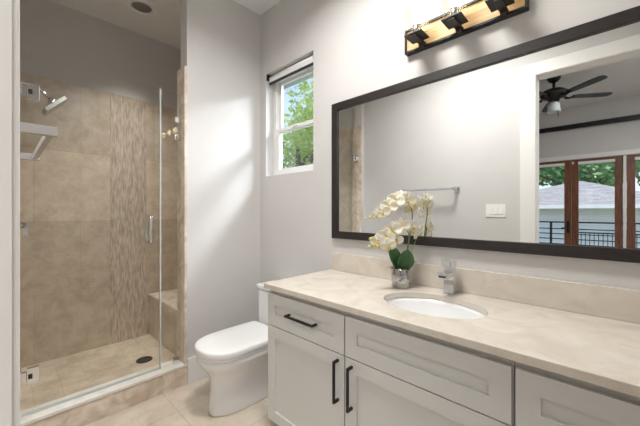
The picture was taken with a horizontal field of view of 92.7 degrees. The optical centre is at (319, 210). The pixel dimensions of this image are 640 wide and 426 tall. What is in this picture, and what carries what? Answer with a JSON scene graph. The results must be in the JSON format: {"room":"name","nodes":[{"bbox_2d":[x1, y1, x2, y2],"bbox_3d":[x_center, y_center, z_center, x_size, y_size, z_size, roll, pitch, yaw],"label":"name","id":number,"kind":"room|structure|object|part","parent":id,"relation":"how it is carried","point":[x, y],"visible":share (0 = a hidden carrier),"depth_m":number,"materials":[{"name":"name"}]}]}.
{"room":"bathroom","nodes":[
{"label":"bathroom","id":0,"kind":"room"},
{"bbox_2d":[20,334,175,410],"bbox_3d":[-1.602,1.347,2.683,1.115,0.165,1.940,0,0,44],"label":"floor","id":1,"kind":"structure","parent":0,"point":[61,377],"depth_m":2.45,"materials":[{"name":"tile"}]},
{"bbox_2d":[136,356,152,362],"bbox_3d":[-1.492,1.261,2.591,0.124,0.006,0.124,0,0,44],"label":"shower drain","id":2,"kind":"object","parent":1,"relation":"on","point":[144,359],"visible":1,"depth_m":2.59,"materials":[{"name":"grey metal"}]},
{"bbox_2d":[20,72,176,367],"bbox_3d":[-1.921,0.072,2.974,0.012,2.385,1.640,0,0,44],"label":"tiled wall","id":3,"kind":"structure","parent":0,"point":[66,192],"depth_m":2.70,"materials":[{"name":"tile"}]},
{"bbox_2d":[20,0,180,108],"bbox_3d":[-1.970,-0.240,3.018,0.120,3.100,1.644,0,0,44],"label":"wall","id":4,"kind":"structure","parent":0,"point":[58,42],"depth_m":2.81,"materials":[{"name":"paint"}]},
{"bbox_2d":[20,360,186,425],"bbox_3d":[-1.392,1.165,2.005,0.146,0.020,0.972,0,0,44],"label":"trim","id":5,"kind":"structure","parent":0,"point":[167,367],"depth_m":1.93,"materials":[{"name":"stone"}]},
{"bbox_2d":[160,117,180,367],"bbox_3d":[-1.119,0.130,2.287,0.028,2.050,0.144,0,0,44],"label":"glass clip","id":6,"kind":"object","parent":5,"relation":"on","point":[177,137],"visible":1,"depth_m":2.31,"materials":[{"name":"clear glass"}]},
{"bbox_2d":[110,93,146,343],"bbox_3d":[-1.885,0.072,3.009,0.016,2.385,0.310,0,0,44],"label":"tiled wall","id":7,"kind":"structure","parent":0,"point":[128,116],"depth_m":3.00,"materials":[{"name":"tile"}]},
{"bbox_2d":[149,297,176,355],"bbox_3d":[-1.203,1.070,3.007,0.979,0.390,0.575,0,0,44],"label":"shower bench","id":8,"kind":"structure","parent":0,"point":[168,316],"depth_m":2.85,"materials":[{"name":"tile"}]},
{"bbox_2d":[50,0,279,48],"bbox_3d":[-0.520,-1.850,1.647,4.110,0.120,1.940,0,0,44],"label":"ceiling","id":9,"kind":"structure","parent":0,"point":[164,27],"depth_m":2.78,"materials":[{"name":"white paint"}]},
{"bbox_2d":[125,0,157,16],"bbox_3d":[-1.563,-1.784,2.677,0.250,0.011,0.250,0,0,44],"label":"recessed light","id":10,"kind":"object","parent":9,"relation":"in","point":[146,8],"visible":1,"depth_m":2.68,"materials":[{"name":"white plastic"}]},
{"bbox_2d":[85,376,277,425],"bbox_3d":[-0.118,1.370,1.262,2.995,0.120,1.940,0,0,44],"label":"floor","id":11,"kind":"structure","parent":0,"point":[188,404],"depth_m":1.98,"materials":[{"name":"tile"}]},
{"bbox_2d":[25,367,186,425],"bbox_3d":[-1.390,1.242,2.004,0.130,0.135,0.972,0,0,44],"label":"curb","id":12,"kind":"object","parent":11,"relation":"on","point":[87,413],"visible":0.6,"depth_m":1.98,"materials":[{"name":"tile"}]},
{"bbox_2d":[194,280,275,416],"bbox_3d":[-0.489,0.942,2.182,0.408,0.736,0.780,0,0,44],"label":"toilet","id":13,"kind":"object","parent":11,"relation":"on","point":[235,358],"visible":0.61,"depth_m":1.98,"materials":[{"name":"white ceramic"}]},
{"bbox_3d":[-0.571,0.884,2.096,0.388,0.048,0.542,0,0,44],"label":"lid","id":14,"kind":"part","parent":13,"relation":"part of","materials":[{"name":"white plastic"}]},
{"bbox_3d":[-0.572,0.918,2.096,0.380,0.016,0.533,0,0,44],"label":"seat","id":15,"kind":"part","parent":13,"relation":"part of","materials":[{"name":"white plastic"}]},
{"bbox_3d":[-0.496,1.119,2.175,0.372,0.382,0.744,0,0,44],"label":"bowl","id":16,"kind":"part","parent":13,"relation":"part of","materials":[{"name":"white ceramic"}]},
{"bbox_3d":[-0.291,0.773,2.389,0.396,0.306,0.199,0,0,44],"label":"tank","id":17,"kind":"part","parent":13,"relation":"part of","materials":[{"name":"white ceramic"}]},
{"bbox_3d":[-0.292,0.601,2.387,0.408,0.035,0.211,0,0,44],"label":"tank lid","id":18,"kind":"part","parent":13,"relation":"part of","materials":[{"name":"white ceramic"}]},
{"bbox_2d":[268,290,347,425],"bbox_3d":[0.083,0.878,1.756,0.572,0.864,0.593,0,0,44],"label":"vanity cabinet","id":19,"kind":"object","parent":11,"relation":"on","point":[306,339],"visible":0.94,"depth_m":1.55,"materials":[{"name":"grey paint"}]},
{"bbox_3d":[-0.103,0.555,1.548,0.210,0.010,0.037,0,0,44],"label":"handle","id":20,"kind":"part","parent":19,"relation":"part of","materials":[{"name":"black metal"}]},
{"bbox_3d":[-0.090,0.560,1.575,0.566,0.177,0.019,0,0,44],"label":"drawer","id":21,"kind":"part","parent":19,"relation":"part of","materials":[{"name":"grey paint"}]},
{"bbox_3d":[0.070,0.772,1.382,0.010,0.190,0.037,0,0,44],"label":"handle","id":22,"kind":"part","parent":19,"relation":"part of","materials":[{"name":"black metal"}]},
{"bbox_2d":[264,269,639,397],"bbox_3d":[0.555,0.429,1.327,1.870,0.029,0.593,0,0,44],"label":"countertop","id":23,"kind":"structure","parent":19,"relation":"on","point":[599,351],"depth_m":1.10,"materials":[{"name":"stone"}]},
{"bbox_2d":[365,190,423,288],"bbox_3d":[0.439,0.150,1.655,0.404,0.529,0.144,0,0,-36],"label":"potted orchid","id":24,"kind":"object","parent":23,"relation":"on","point":[403,262],"visible":0.96,"depth_m":1.61,"materials":[{"name":"white plant"}]},
{"bbox_3d":[0.294,0.016,1.588,0.065,0.052,0.015,0,0,35],"label":"flower","id":25,"kind":"part","parent":24,"relation":"part of","materials":[{"name":"white plant"}]},
{"bbox_3d":[0.297,0.151,1.583,0.083,0.069,0.019,0,0,32],"label":"flower","id":26,"kind":"part","parent":24,"relation":"part of","materials":[{"name":"white plant"}]},
{"bbox_3d":[0.326,-0.002,1.590,0.088,0.070,0.018,0,0,27],"label":"flower","id":27,"kind":"part","parent":24,"relation":"part of","materials":[{"name":"white plant"}]},
{"bbox_3d":[0.343,0.131,1.585,0.100,0.086,0.024,0,0,18],"label":"flower","id":28,"kind":"part","parent":24,"relation":"part of","materials":[{"name":"white plant"}]},
{"bbox_3d":[0.352,0.173,1.578,0.086,0.070,0.032,0,0,10],"label":"flower","id":29,"kind":"part","parent":24,"relation":"part of","materials":[{"name":"white plant"}]},
{"bbox_3d":[0.362,-0.028,1.596,0.095,0.078,0.020,0,0,12],"label":"flower","id":30,"kind":"part","parent":24,"relation":"part of","materials":[{"name":"white plant"}]},
{"bbox_3d":[0.372,0.124,1.622,0.155,0.354,0.224,0,0,44],"label":"stem","id":31,"kind":"part","parent":24,"relation":"part of","materials":[{"name":"green"}]},
{"bbox_3d":[0.381,0.092,1.595,0.102,0.083,0.024,0,0,14],"label":"flower","id":32,"kind":"part","parent":24,"relation":"part of","materials":[{"name":"white plant"}]},
{"bbox_3d":[0.402,-0.059,1.607,0.096,0.082,0.026,0,0,21],"label":"flower","id":33,"kind":"part","parent":24,"relation":"part of","materials":[{"name":"white plant"}]},
{"bbox_3d":[0.404,0.150,1.611,0.079,0.064,0.027,0,0,-3],"label":"flower","id":34,"kind":"part","parent":24,"relation":"part of","materials":[{"name":"white plant"}]},
{"bbox_3d":[0.443,0.362,1.665,0.103,0.104,0.103,0,0,44],"label":"pot","id":35,"kind":"part","parent":24,"relation":"part of","materials":[{"name":"silver metal"}]},
{"bbox_3d":[0.435,-0.082,1.630,0.084,0.064,0.030,0,0,-5],"label":"flower","id":36,"kind":"part","parent":24,"relation":"part of","materials":[{"name":"white plant"}]},
{"bbox_3d":[0.429,0.072,1.607,0.095,0.076,0.023,0,0,-3],"label":"flower","id":37,"kind":"part","parent":24,"relation":"part of","materials":[{"name":"white plant"}]},
{"bbox_3d":[0.465,-0.066,1.612,0.095,0.077,0.018,0,0,-14],"label":"flower","id":38,"kind":"part","parent":24,"relation":"part of","materials":[{"name":"white plant"}]},
{"bbox_3d":[0.496,-0.022,1.686,0.084,0.066,0.028,0,0,-10],"label":"flower","id":39,"kind":"part","parent":24,"relation":"part of","materials":[{"name":"white plant"}]},
{"bbox_3d":[0.499,0.077,1.638,0.071,0.060,0.017,0,0,-26],"label":"flower","id":40,"kind":"part","parent":24,"relation":"part of","materials":[{"name":"white plant"}]},
{"bbox_3d":[0.528,0.109,1.707,0.075,0.063,0.022,0,0,9],"label":"flower","id":41,"kind":"part","parent":24,"relation":"part of","materials":[{"name":"white plant"}]},
{"bbox_3d":[0.510,-0.048,1.652,0.086,0.073,0.024,0,0,-33],"label":"flower","id":42,"kind":"part","parent":24,"relation":"part of","materials":[{"name":"white plant"}]},
{"bbox_3d":[0.559,0.130,1.707,0.080,0.061,0.031,0,0,-12],"label":"flower","id":43,"kind":"part","parent":24,"relation":"part of","materials":[{"name":"white plant"}]},
{"bbox_2d":[386,297,484,318],"bbox_3d":[0.502,0.518,1.370,0.477,0.146,0.352,0,0,44],"label":"sink","id":44,"kind":"object","parent":23,"relation":"in","point":[431,307],"visible":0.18,"depth_m":1.52,"materials":[{"name":"white ceramic"}]},
{"bbox_2d":[438,260,456,294],"bbox_3d":[0.629,0.328,1.508,0.054,0.174,0.126,0,0,44],"label":"faucet","id":45,"kind":"object","parent":23,"relation":"on","point":[449,274],"visible":1,"depth_m":1.51,"materials":[{"name":"silver metal"}]},
{"bbox_3d":[0.613,0.312,1.491,0.046,0.026,0.078,0,0,44],"label":"spout","id":46,"kind":"part","parent":45,"relation":"part of","materials":[{"name":"silver metal"}]},
{"bbox_3d":[0.644,0.263,1.523,0.047,0.044,0.079,0,0,44],"label":"handle","id":47,"kind":"part","parent":45,"relation":"part of","materials":[{"name":"silver metal"}]},
{"bbox_2d":[345,313,514,425],"bbox_3d":[0.526,0.878,1.332,0.650,0.864,0.593,0,0,44],"label":"vanity cabinet","id":48,"kind":"object","parent":11,"relation":"on","point":[395,376],"visible":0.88,"depth_m":1.13,"materials":[{"name":"grey paint"}]},
{"bbox_3d":[0.128,0.776,1.328,0.010,0.190,0.037,0,0,44],"label":"handle","id":49,"kind":"part","parent":48,"relation":"part of","materials":[{"name":"black metal"}]},
{"bbox_3d":[0.352,0.924,1.151,0.644,0.541,0.019,0,0,44],"label":"door","id":50,"kind":"part","parent":48,"relation":"part of","materials":[{"name":"grey paint"}]},
{"bbox_2d":[515,362,639,425],"bbox_3d":[0.989,0.878,0.913,0.594,0.864,0.556,0,0,44],"label":"vanity cabinet","id":51,"kind":"object","parent":11,"relation":"on","point":[542,397],"visible":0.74,"depth_m":0.84,"materials":[{"name":"grey paint"}]},
{"bbox_2d":[181,0,259,358],"bbox_3d":[-0.820,-0.240,2.593,0.120,3.100,0.668,0,0,44],"label":"wall","id":52,"kind":"structure","parent":0,"point":[220,39],"depth_m":2.51,"materials":[{"name":"paint"}]},
{"bbox_2d":[177,65,186,363],"bbox_3d":[-1.061,0.030,2.347,0.141,2.250,0.021,0,0,44],"label":"trim","id":53,"kind":"structure","parent":52,"relation":"attached to","point":[181,73],"depth_m":2.32,"materials":[{"name":"stone"}]},
{"bbox_2d":[187,356,208,383],"bbox_3d":[-0.775,1.212,2.541,0.016,0.195,0.650,0,0,44],"label":"baseboard","id":54,"kind":"structure","parent":52,"relation":"attached to","point":[195,372],"depth_m":2.33,"materials":[{"name":"white paint"}]},
{"bbox_2d":[260,0,639,289],"bbox_3d":[0.095,-0.240,2.290,4.110,3.100,0.160,0,0,44],"label":"wall","id":55,"kind":"structure","parent":0,"point":[357,47],"depth_m":2.09,"materials":[{"name":"paint"}]},
{"bbox_2d":[148,289,176,311],"bbox_3d":[-1.206,0.863,3.004,0.979,0.025,0.585,0,0,44],"label":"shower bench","id":56,"kind":"structure","parent":55,"relation":"attached to","point":[169,297],"depth_m":3.00,"materials":[{"name":"tile"}]},
{"bbox_2d":[274,66,312,174],"bbox_3d":[-0.187,-0.767,2.610,0.600,0.915,0.077,0,0,44],"label":"window","id":57,"kind":"structure","parent":55,"relation":"in","point":[279,130],"depth_m":2.75,"materials":[{"name":"white plastic"}]},
{"bbox_2d":[267,55,312,84],"bbox_3d":[-0.243,-1.176,2.551,0.600,0.088,0.062,0,0,44],"label":"roller shade","id":58,"kind":"object","parent":57,"relation":"attached to","point":[308,62],"visible":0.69,"depth_m":2.54,"materials":[{"name":"white fabric"}]},
{"bbox_3d":[-0.196,-0.542,2.600,0.520,0.395,0.025,0,0,44],"label":"sash","id":59,"kind":"part","parent":57,"relation":"part of","materials":[{"name":"white plastic"}]},
{"bbox_3d":[-0.177,-0.940,2.620,0.520,0.470,0.025,0,0,44],"label":"sash","id":60,"kind":"part","parent":57,"relation":"part of","materials":[{"name":"white plastic"}]},
{"bbox_2d":[283,73,312,89],"bbox_3d":[0.153,-1.490,2.691,6.500,0.120,0.500,0,0,44],"label":"trim","id":61,"kind":"structure","parent":55,"relation":"attached to","point":[309,76],"depth_m":3.37,"materials":[{"name":"grey paint"}]},
{"bbox_2d":[404,0,528,56],"bbox_3d":[0.672,-1.002,1.519,0.594,0.205,0.155,0,0,44],"label":"vanity light","id":62,"kind":"object","parent":55,"relation":"attached to","point":[475,15],"visible":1,"depth_m":1.52,"materials":[{"name":"brown wood"}]},
{"bbox_3d":[0.517,-1.032,1.630,0.054,0.075,0.054,0,0,44],"label":"bulb","id":63,"kind":"part","parent":62,"relation":"part of","materials":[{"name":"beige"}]},
{"bbox_2d":[413,23,420,31],"bbox_3d":[0.517,-0.965,1.630,0.042,0.059,0.042,0,0,44],"label":"socket","id":64,"kind":"object","parent":62,"relation":"attached to","point":[416,26],"depth_m":1.61,"materials":[{"name":"silver metal"}]},
{"bbox_2d":[450,6,458,15],"bbox_3d":[0.659,-0.965,1.494,0.042,0.059,0.042,0,0,44],"label":"socket","id":65,"kind":"object","parent":62,"relation":"attached to","point":[454,9],"depth_m":1.48,"materials":[{"name":"silver metal"}]},
{"bbox_3d":[0.659,-1.032,1.494,0.054,0.075,0.054,0,0,44],"label":"bulb","id":66,"kind":"part","parent":62,"relation":"part of","materials":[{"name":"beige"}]},
{"bbox_2d":[332,6,639,262],"bbox_3d":[0.741,-0.281,1.541,1.804,0.943,0.027,0,0,44],"label":"wall mirror","id":67,"kind":"object","parent":55,"relation":"attached to","point":[533,146],"visible":1,"depth_m":1.40,"materials":[{"name":"brown mirror"}]},
{"bbox_2d":[332,252,639,323],"bbox_3d":[0.761,0.354,1.528,1.847,0.122,0.020,0,0,44],"label":"backsplash","id":68,"kind":"structure","parent":55,"relation":"attached to","point":[617,303],"depth_m":1.37,"materials":[{"name":"stone"}]},
{"bbox_3d":[-1.139,-0.240,1.001,4.110,3.100,0.121,0,0,44],"label":"wall door","id":69,"kind":"structure","parent":0,"visible":0},
{"bbox_2d":[0,0,19,425],"bbox_3d":[-0.108,0.005,0.017,1.020,2.610,0.154,0,0,44],"label":"door frame","id":70,"kind":"structure","parent":69,"relation":"attached to","point":[5,5],"depth_m":0.34,"materials":[{"name":"white paint"}]},
{"bbox_2d":[20,122,57,160],"bbox_3d":[-1.014,-0.226,1.045,0.652,0.052,0.116,0,0,44],"label":"towel bar","id":71,"kind":"object","parent":69,"relation":"attached to","point":[47,133],"visible":0.46,"depth_m":0.86,"materials":[{"name":"silver metal"}]},
{"bbox_3d":[-1.226,-0.226,1.257,0.026,0.026,0.104,0,0,44],"label":"post","id":72,"kind":"part","parent":71,"relation":"part of","materials":[{"name":"silver metal"}]},
{"bbox_3d":[-0.793,-0.226,0.842,0.026,0.026,0.104,0,0,44],"label":"post","id":73,"kind":"part","parent":71,"relation":"part of","materials":[{"name":"silver metal"}]},
{"bbox_3d":[-2.124,0.073,2.035,0.993,2.385,0.010,0,0,44],"label":"tiled wall","id":74,"kind":"structure","parent":69,"relation":"attached to","visible":0},
{"bbox_2d":[20,222,28,235],"bbox_3d":[-2.048,0.110,2.055,0.120,0.120,0.124,0,0,44],"label":"shower valve","id":75,"kind":"object","parent":74,"relation":"attached to","point":[25,225],"visible":0.52,"depth_m":2.08,"materials":[{"name":"silver metal"}]},
{"bbox_2d":[22,81,67,115],"bbox_3d":[-1.979,-0.793,2.127,0.160,0.203,0.323,0,0,44],"label":"shower","id":76,"kind":"object","parent":74,"relation":"attached to","point":[53,104],"visible":0.56,"depth_m":2.16,"materials":[{"name":"silver metal"}]},
{"bbox_3d":[-2.003,-0.837,2.102,0.021,0.097,0.240,0,0,44],"label":"arm","id":77,"kind":"part","parent":76,"relation":"part of","materials":[{"name":"silver metal"}]},
{"bbox_3d":[-1.707,-0.240,1.666,0.120,3.100,0.053,0,0,44],"label":"wall","id":78,"kind":"structure","parent":0,"visible":0},
{"bbox_2d":[20,52,160,416],"bbox_3d":[-1.424,0.129,1.969,0.114,2.047,0.736,0,0,44],"label":"shower door","id":79,"kind":"structure","parent":78,"relation":"attached to","point":[31,91],"depth_m":1.77,"materials":[{"name":"clear glass"}]},
{"bbox_3d":[-1.223,0.130,2.179,0.114,0.209,0.019,0,0,44],"label":"handle","id":80,"kind":"part","parent":79,"relation":"part of","materials":[{"name":"silver metal"}]},
{"label":"outside","id":81,"kind":"structure","parent":0,"visible":0},
{"bbox_3d":[-1.806,4.460,1.729,85.000,0.300,90.000,0,0,44],"label":"ground","id":82,"kind":"structure","parent":81,"visible":0},
{"bbox_2d":[282,77,312,168],"bbox_3d":[-0.686,-0.034,11.034,5.030,8.718,4.668,0,0,31],"label":"leafy tree","id":83,"kind":"object","parent":82,"relation":"on","point":[302,146],"visible":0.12,"depth_m":9.69,"materials":[{"name":"green plant"}]}
]}

